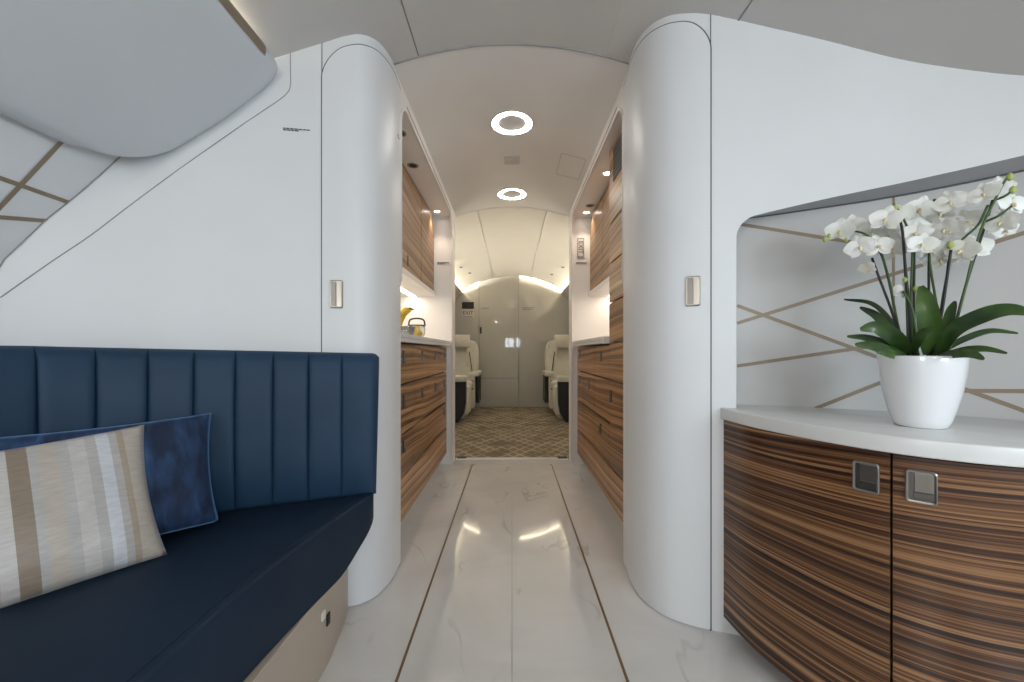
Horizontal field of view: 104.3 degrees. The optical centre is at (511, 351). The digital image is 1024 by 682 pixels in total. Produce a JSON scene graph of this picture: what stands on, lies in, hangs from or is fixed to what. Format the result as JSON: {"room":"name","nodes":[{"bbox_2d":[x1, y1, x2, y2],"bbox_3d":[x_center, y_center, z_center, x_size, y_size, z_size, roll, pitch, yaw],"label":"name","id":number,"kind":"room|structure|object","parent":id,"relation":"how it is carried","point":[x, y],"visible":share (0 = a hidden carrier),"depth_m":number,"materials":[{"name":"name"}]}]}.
{"room":"aircraft cabin","nodes":[
{"label":"aircraft cabin","id":0,"kind":"room"},
{"bbox_2d":[0,114,119,266],"bbox_3d":[-1.180,0.000,-0.950,0.400,1.800,4.500,0,0,0],"label":"wall","id":1,"kind":"structure","parent":0,"point":[40,174],"depth_m":1.03,"materials":[{"name":"white plastic"}]},
{"bbox_2d":[0,0,277,156],"bbox_3d":[-0.974,-0.759,-0.875,0.382,0.456,4.450,0,0,0],"label":"ceiling panel","id":2,"kind":"object","parent":1,"relation":"attached to","point":[122,78],"visible":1,"depth_m":1.01,"materials":[{"name":"grey plastic"}]},
{"bbox_2d":[0,34,399,605],"bbox_3d":[-0.954,-0.132,1.219,1.342,2.064,0.182,0,0,-38],"label":"wall","id":3,"kind":"structure","parent":0,"point":[224,253],"depth_m":1.28,"materials":[{"name":"white paint"}]},
{"bbox_2d":[0,53,290,297],"bbox_3d":[-1.052,-0.587,1.218,0.656,0.896,0.050,0,0,-33],"label":"trim","id":4,"kind":"structure","parent":3,"relation":"attached to","point":[290,53],"depth_m":1.20,"materials":[{"name":"grey"}]},
{"bbox_2d":[283,128,309,131],"bbox_3d":[-0.745,-0.768,1.377,0.085,0.013,0.001,0,0,-13],"label":"placard","id":5,"kind":"object","parent":3,"relation":"attached to","point":[295,129],"visible":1,"depth_m":1.38,"materials":[{"name":"grey metal"}]},
{"bbox_2d":[321,44,400,604],"bbox_3d":[-0.528,-0.112,1.517,0.106,2.023,0.361,0,0,32],"label":"door","id":6,"kind":"structure","parent":3,"relation":"in","point":[361,90],"depth_m":1.44,"materials":[{"name":"white paint"}]},
{"bbox_2d":[400,82,454,464],"bbox_3d":[-0.839,-0.131,2.522,0.722,2.062,1.655,0,0,0],"label":"wall","id":7,"kind":"structure","parent":0,"point":[435,311],"depth_m":3.19,"materials":[{"name":"white paint"}]},
{"bbox_2d":[407,163,418,167],"bbox_3d":[-0.572,-1.076,2.300,0.064,0.004,0.064,0,0,0],"label":"recessed light","id":8,"kind":"object","parent":7,"relation":"in","point":[411,165],"visible":1,"depth_m":2.30,"materials":[{"name":"black metal"}]},
{"bbox_2d":[401,267,434,296],"bbox_3d":[-0.816,-0.458,2.470,0.408,0.040,1.420,0,0,0],"label":"shelf","id":9,"kind":"object","parent":7,"relation":"attached to","point":[411,286],"visible":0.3,"depth_m":2.77,"materials":[{"name":"white"}]},
{"bbox_2d":[402,163,433,290],"bbox_3d":[-0.809,-0.776,2.462,0.382,0.592,1.405,0,0,0],"label":"upper cabinet","id":10,"kind":"object","parent":7,"relation":"attached to","point":[417,222],"visible":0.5,"depth_m":2.58,"materials":[{"name":"brown wood"}]},
{"bbox_2d":[401,108,452,462],"bbox_3d":[-0.477,-0.104,2.438,0.013,1.968,1.478,0,0,0],"label":"trim","id":11,"kind":"structure","parent":7,"relation":"attached to","point":[403,109],"depth_m":3.17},
{"bbox_2d":[407,108,450,210],"bbox_3d":[-0.477,-0.116,2.502,0.004,1.992,1.395,0,0,0],"label":"trim","id":12,"kind":"structure","parent":7,"relation":"attached to","point":[407,108],"depth_m":2.22,"materials":[{"name":"grey"}]},
{"bbox_2d":[455,284,462,300],"bbox_3d":[-0.945,-0.033,4.920,0.290,1.865,3.160,0,0,0],"label":"wall","id":13,"kind":"structure","parent":0,"point":[458,292],"depth_m":6.22,"materials":[{"name":"beige paint"}]},
{"bbox_2d":[395,45,627,216],"bbox_3d":[0.000,-1.186,2.502,1.240,0.167,1.796,0,0,0],"label":"ceiling","id":14,"kind":"structure","parent":0,"point":[454,96],"depth_m":2.03,"materials":[{"name":"white paint"}]},
{"bbox_2d":[491,110,532,134],"bbox_3d":[0.000,-1.236,2.155,0.228,0.010,0.228,0,0,0],"label":"recessed light","id":15,"kind":"object","parent":14,"relation":"in","point":[509,122],"visible":1,"depth_m":2.15,"materials":[{"name":"white plastic"}]},
{"bbox_2d":[498,188,525,199],"bbox_3d":[0.000,-1.236,3.120,0.228,0.010,0.228,0,0,0],"label":"recessed light","id":16,"kind":"object","parent":14,"relation":"in","point":[507,193],"visible":1,"depth_m":3.11,"materials":[{"name":"white plastic"}]},
{"bbox_2d":[504,155,519,164],"bbox_3d":[0.000,-1.236,2.560,0.100,0.006,0.120,0,0,0],"label":"ceiling vent","id":17,"kind":"object","parent":14,"relation":"in","point":[508,159],"visible":1,"depth_m":2.55,"materials":[{"name":"beige plastic"}]},
{"bbox_2d":[556,153,585,179],"bbox_3d":[0.375,-1.187,2.560,0.152,0.042,0.282,0,0,0],"label":"access panel","id":18,"kind":"object","parent":14,"relation":"attached to","point":[561,153],"visible":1,"depth_m":2.55,"materials":[{"name":"grey"}]},
{"bbox_2d":[455,207,568,290],"bbox_3d":[0.000,-1.087,5.000,1.940,0.366,3.200,0,0,0],"label":"ceiling","id":19,"kind":"structure","parent":0,"point":[511,235],"depth_m":4.47,"materials":[{"name":"white paint"}]},
{"bbox_2d":[456,0,622,277],"bbox_3d":[0.000,-1.198,1.750,0.958,0.087,9.500,0,0,0],"label":"trim","id":20,"kind":"structure","parent":19,"relation":"attached to","point":[622,0],"depth_m":3.40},
{"bbox_2d":[455,276,568,406],"bbox_3d":[0.000,-0.175,6.500,1.940,2.150,0.001,0,0,0],"label":"wall","id":21,"kind":"structure","parent":0,"point":[538,326],"depth_m":6.50,"materials":[{"name":"grey paint"}]},
{"bbox_2d":[462,302,473,317],"bbox_3d":[-0.718,-0.685,6.492,0.195,0.260,0.016,0,0,0],"label":"exit sign","id":22,"kind":"object","parent":21,"relation":"attached to","point":[467,307],"visible":1,"depth_m":6.49,"materials":[{"name":"grey plastic"}]},
{"bbox_2d":[479,276,518,406],"bbox_3d":[-0.214,-0.168,6.485,0.653,2.136,0.030,0,0,0],"label":"door","id":23,"kind":"structure","parent":21,"relation":"in","point":[498,323],"depth_m":6.48,"materials":[{"name":"grey"}]},
{"bbox_2d":[455,407,568,457],"bbox_3d":[0.000,0.923,4.985,2.400,0.054,3.230,0,0,0],"label":"floor","id":24,"kind":"structure","parent":0,"point":[485,431],"depth_m":4.38,"materials":[{"name":"brown carpet"}]},
{"bbox_2d":[455,335,481,421],"bbox_3d":[-0.711,0.318,5.550,0.498,1.155,1.300,0,0,0],"label":"seat","id":25,"kind":"object","parent":24,"relation":"on","point":[467,372],"visible":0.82,"depth_m":5.76,"materials":[{"name":"beige leather"}]},
{"bbox_2d":[467,379,472,388],"bbox_3d":[-0.743,0.460,5.675,0.395,0.120,0.650,0,0,0],"label":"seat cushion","id":26,"kind":"object","parent":25,"relation":"on","point":[469,381],"depth_m":5.41,"materials":[{"name":"beige leather"}]},
{"bbox_2d":[542,335,568,421],"bbox_3d":[0.711,0.318,5.550,0.498,1.155,1.300,0,0,0],"label":"seat","id":27,"kind":"object","parent":24,"relation":"on","point":[556,372],"visible":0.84,"depth_m":5.76,"materials":[{"name":"beige leather"}]},
{"bbox_2d":[551,379,556,388],"bbox_3d":[0.743,0.460,5.675,0.395,0.120,0.650,0,0,0],"label":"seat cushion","id":28,"kind":"object","parent":27,"relation":"on","point":[553,381],"depth_m":5.41,"materials":[{"name":"beige leather"}]},
{"bbox_2d":[318,458,792,681],"bbox_3d":[0.000,0.925,0.085,2.900,0.050,6.570,0,0,0],"label":"floor","id":29,"kind":"structure","parent":0,"point":[512,597],"depth_m":1.43,"materials":[{"name":"stone"}]},
{"bbox_2d":[0,346,378,681],"bbox_3d":[-0.882,0.443,0.418,0.835,0.915,2.036,0,0,0],"label":"sofa","id":30,"kind":"object","parent":29,"relation":"on","point":[259,592],"visible":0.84,"depth_m":1.02,"materials":[{"name":"blue leather"}]},
{"bbox_2d":[0,425,166,607],"bbox_3d":[-1.022,0.348,0.777,0.175,0.327,0.522,0,0,39],"label":"cushion","id":31,"kind":"object","parent":30,"relation":"on","point":[75,510],"visible":1,"depth_m":0.84,"materials":[{"name":"fabric"}]},
{"bbox_2d":[0,413,218,534],"bbox_3d":[-0.997,0.326,0.937,0.143,0.298,0.503,0,0,41],"label":"cushion","id":32,"kind":"object","parent":30,"relation":"on","point":[176,450],"visible":0.45,"depth_m":1.03,"materials":[{"name":"blue fabric"}]},
{"bbox_2d":[0,494,373,681],"bbox_3d":[-0.873,0.580,0.399,0.795,0.190,1.999,0,0,0],"label":"seat cushion","id":33,"kind":"object","parent":30,"relation":"on","point":[227,596],"depth_m":0.81,"materials":[{"name":"blue leather"}]},
{"bbox_2d":[321,609,329,626],"bbox_3d":[-0.528,0.755,1.130,0.006,0.060,0.050,0,0,0],"label":"latch","id":34,"kind":"object","parent":30,"relation":"attached to","point":[325,613],"depth_m":1.13,"materials":[{"name":"silver metal"}]},
{"bbox_2d":[401,344,412,524],"bbox_3d":[-0.752,0.430,1.925,0.496,0.940,0.328,0,0,0],"label":"base cabinet","id":35,"kind":"object","parent":29,"relation":"on","point":[406,349],"visible":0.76,"depth_m":1.96,"materials":[{"name":"brown wood"}]},
{"bbox_2d":[401,333,450,345],"bbox_3d":[-0.753,-0.065,2.459,0.533,0.040,1.418,0,0,0],"label":"countertop","id":36,"kind":"structure","parent":35,"relation":"on","point":[410,339],"depth_m":2.20,"materials":[{"name":"grey stone"}]},
{"bbox_2d":[401,326,415,334],"bbox_3d":[-0.618,-0.116,2.280,0.130,0.058,0.130,0,0,0],"label":"glass tray","id":37,"kind":"object","parent":36,"relation":"on","point":[404,329],"visible":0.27,"depth_m":2.23,"materials":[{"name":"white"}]},
{"bbox_2d":[401,307,410,317],"bbox_3d":[-0.624,-0.189,2.257,0.100,0.130,0.037,0,0,-14],"label":"banana","id":38,"kind":"object","parent":37,"relation":"in","point":[403,310],"visible":0.42,"depth_m":2.25,"materials":[{"name":"yellow food"}]},
{"bbox_2d":[401,309,413,325],"bbox_3d":[-0.624,-0.189,2.327,0.100,0.130,0.037,0,0,-14],"label":"banana","id":39,"kind":"object","parent":37,"relation":"in","point":[411,309],"visible":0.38,"depth_m":2.32,"materials":[{"name":"yellow food"}]},
{"bbox_2d":[408,318,425,336],"bbox_3d":[-0.598,-0.152,2.500,0.107,0.130,0.107,0,0,22],"label":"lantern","id":40,"kind":"object","parent":36,"relation":"on","point":[420,329],"visible":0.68,"depth_m":2.46,"materials":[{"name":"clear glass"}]},
{"bbox_2d":[414,326,424,336],"bbox_3d":[-0.598,-0.127,2.500,0.106,0.080,0.106,0,0,0],"label":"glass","id":41,"kind":"object","parent":40,"relation":"attached to","point":[419,330],"depth_m":2.46,"materials":[{"name":"clear glass"}]},
{"bbox_2d":[402,344,428,522],"bbox_3d":[-0.752,0.430,2.288,0.496,0.940,0.393,0,0,0],"label":"base cabinet","id":42,"kind":"object","parent":29,"relation":"on","point":[420,426],"visible":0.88,"depth_m":2.26,"materials":[{"name":"brown wood"}]},
{"bbox_2d":[420,346,439,494],"bbox_3d":[-0.752,0.430,2.683,0.496,0.940,0.393,0,0,0],"label":"base cabinet","id":43,"kind":"object","parent":29,"relation":"on","point":[434,351],"visible":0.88,"depth_m":2.67,"materials":[{"name":"brown wood"}]},
{"bbox_2d":[432,347,446,475],"bbox_3d":[-0.752,0.430,3.024,0.496,0.940,0.286,0,0,0],"label":"base cabinet","id":44,"kind":"object","parent":29,"relation":"on","point":[443,350],"visible":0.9,"depth_m":3.02,"materials":[{"name":"brown wood"}]},
{"bbox_2d":[457,456,566,458],"bbox_3d":[0.000,0.892,3.360,0.924,0.013,0.050,0,0,0],"label":"trim","id":45,"kind":"structure","parent":29,"relation":"on","point":[458,457],"depth_m":3.34,"materials":[{"name":"silver metal"}]},
{"bbox_2d":[395,464,628,681],"bbox_3d":[0.000,0.901,0.096,0.640,0.006,6.192,0,0,0],"label":"trim","id":46,"kind":"structure","parent":29,"relation":"in","point":[434,572],"depth_m":1.45,"materials":[{"name":"brown metal"}]},
{"bbox_2d":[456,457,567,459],"bbox_3d":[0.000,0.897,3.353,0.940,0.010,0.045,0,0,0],"label":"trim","id":47,"kind":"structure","parent":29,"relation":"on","point":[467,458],"depth_m":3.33,"materials":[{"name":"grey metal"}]},
{"bbox_2d":[577,347,591,475],"bbox_3d":[0.752,0.430,3.024,0.496,0.940,0.286,0,0,0],"label":"base cabinet","id":48,"kind":"object","parent":29,"relation":"on","point":[580,350],"visible":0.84,"depth_m":3.02,"materials":[{"name":"brown wood"}]},
{"bbox_2d":[584,346,602,493],"bbox_3d":[0.752,0.430,2.695,0.496,0.940,0.368,0,0,0],"label":"base cabinet","id":49,"kind":"object","parent":29,"relation":"on","point":[589,351],"visible":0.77,"depth_m":2.67,"materials":[{"name":"brown wood"}]},
{"bbox_2d":[595,345,618,518],"bbox_3d":[0.752,0.430,2.320,0.496,0.940,0.378,0,0,0],"label":"base cabinet","id":50,"kind":"object","parent":29,"relation":"on","point":[602,464],"visible":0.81,"depth_m":2.29,"materials":[{"name":"brown wood"}]},
{"bbox_2d":[573,336,612,345],"bbox_3d":[0.753,-0.065,2.651,0.533,0.040,1.034,0,0,0],"label":"countertop","id":51,"kind":"structure","parent":50,"relation":"on","point":[604,340],"depth_m":2.39,"materials":[{"name":"grey stone"}]},
{"bbox_2d":[608,127,622,524],"bbox_3d":[0.752,-0.087,1.945,0.496,1.974,0.370,0,0,0],"label":"tall cabinet","id":52,"kind":"object","parent":29,"relation":"on","point":[615,398],"visible":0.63,"depth_m":1.98,"materials":[{"name":"brown wood"}]},
{"bbox_2d":[724,420,1023,681],"bbox_3d":[0.977,0.558,0.922,0.885,0.683,0.342,0,0,32],"label":"credenza","id":53,"kind":"object","parent":29,"relation":"on","point":[842,563],"visible":0.98,"depth_m":0.88,"materials":[{"name":"brown wood"}]},
{"bbox_2d":[720,404,1023,467],"bbox_3d":[1.019,0.197,0.982,0.878,0.037,0.507,0,0,23],"label":"countertop","id":54,"kind":"structure","parent":53,"relation":"on","point":[978,440],"depth_m":0.91,"materials":[{"name":"white stone"}]},
{"bbox_2d":[822,173,1023,428],"bbox_3d":[0.953,-0.111,0.944,0.221,0.577,0.350,0,0,-44],"label":"potted orchid","id":55,"kind":"object","parent":54,"relation":"on","point":[925,391],"visible":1,"depth_m":0.93,"materials":[{"name":"white plant"}]},
{"bbox_2d":[561,284,568,300],"bbox_3d":[0.945,-0.033,4.920,0.290,1.865,3.160,0,0,0],"label":"wall","id":56,"kind":"structure","parent":0,"point":[565,292],"depth_m":6.22,"materials":[{"name":"beige paint"}]},
{"bbox_2d":[569,82,623,464],"bbox_3d":[0.839,-0.131,2.522,0.722,2.062,1.655,0,0,0],"label":"wall","id":57,"kind":"structure","parent":0,"point":[591,314],"depth_m":3.19,"materials":[{"name":"white paint"}]},
{"bbox_2d":[577,237,583,257],"bbox_3d":[0.549,-0.835,3.182,0.060,0.160,0.008,0,0,0],"label":"exit sign","id":58,"kind":"object","parent":57,"relation":"attached to","point":[580,240],"visible":1,"depth_m":3.18,"materials":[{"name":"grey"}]},
{"bbox_2d":[573,108,616,210],"bbox_3d":[0.477,-0.116,2.502,0.004,1.992,1.395,0,0,0],"label":"trim","id":59,"kind":"structure","parent":57,"relation":"attached to","point":[616,108],"depth_m":2.22,"materials":[{"name":"grey"}]},
{"bbox_2d":[571,108,622,462],"bbox_3d":[0.477,-0.104,2.438,0.013,1.968,1.478,0,0,0],"label":"trim","id":60,"kind":"structure","parent":57,"relation":"attached to","point":[619,109],"depth_m":3.17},
{"bbox_2d":[589,277,608,296],"bbox_3d":[0.816,-0.458,2.657,0.408,0.040,1.046,0,0,0],"label":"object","id":61,"kind":"object","parent":57,"relation":"attached to","point":[601,290],"visible":0.23,"depth_m":2.91,"materials":[{"name":"white"}]},
{"bbox_2d":[590,185,610,290],"bbox_3d":[0.809,-0.776,2.650,0.382,0.592,1.031,0,0,0],"label":"upper cabinet","id":62,"kind":"object","parent":57,"relation":"attached to","point":[599,230],"visible":0.2,"depth_m":2.79,"materials":[{"name":"brown wood"}]},
{"bbox_2d":[602,171,608,175],"bbox_3d":[0.574,-1.076,2.400,0.064,0.004,0.064,0,0,0],"label":"recessed light","id":63,"kind":"object","parent":57,"relation":"in","point":[605,173],"visible":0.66,"depth_m":2.40,"materials":[{"name":"white"}]},
{"bbox_2d":[230,0,1023,75],"bbox_3d":[0.000,-0.880,-0.800,2.900,0.781,4.800,0,0,0],"label":"ceiling","id":64,"kind":"structure","parent":0,"point":[974,35],"depth_m":1.28,"materials":[{"name":"white paint"}]},
{"bbox_2d":[394,43,628,64],"bbox_3d":[0.000,-1.198,1.602,0.958,0.089,0.008,0,0,0],"label":"trim","id":65,"kind":"structure","parent":64,"relation":"attached to","point":[495,44],"depth_m":1.60,"materials":[{"name":"grey"}]},
{"bbox_2d":[401,0,752,55],"bbox_3d":[0.172,-1.122,-0.700,1.099,0.139,4.600,0,0,0],"label":"trim","id":66,"kind":"structure","parent":64,"relation":"attached to","point":[401,0],"depth_m":1.40,"materials":[{"name":"grey"}]},
{"bbox_2d":[624,13,1023,634],"bbox_3d":[1.330,-0.133,-0.621,0.833,2.066,4.891,0,0,-12],"label":"wall","id":67,"kind":"structure","parent":0,"point":[797,119],"depth_m":1.21,"materials":[{"name":"white paint"}]},
{"bbox_2d":[623,14,711,630],"bbox_3d":[0.514,-0.118,1.472,0.103,2.036,0.445,0,0,-22],"label":"door","id":68,"kind":"structure","parent":67,"relation":"in","point":[667,88],"depth_m":1.35,"materials":[{"name":"white paint"}]},
{"bbox_2d":[736,169,1023,420],"bbox_3d":[1.118,-0.134,1.158,0.851,0.708,0.096,0,0,34],"label":"wall niche","id":69,"kind":"object","parent":67,"relation":"in","point":[794,320],"visible":0.61,"depth_m":1.26,"materials":[{"name":"grey paint"}]},
{"bbox_2d":[752,155,1023,216],"bbox_3d":[1.093,-0.429,1.121,0.850,0.128,0.181,0,0,34],"label":"trim","id":70,"kind":"structure","parent":67,"relation":"attached to","point":[1017,163],"depth_m":1.12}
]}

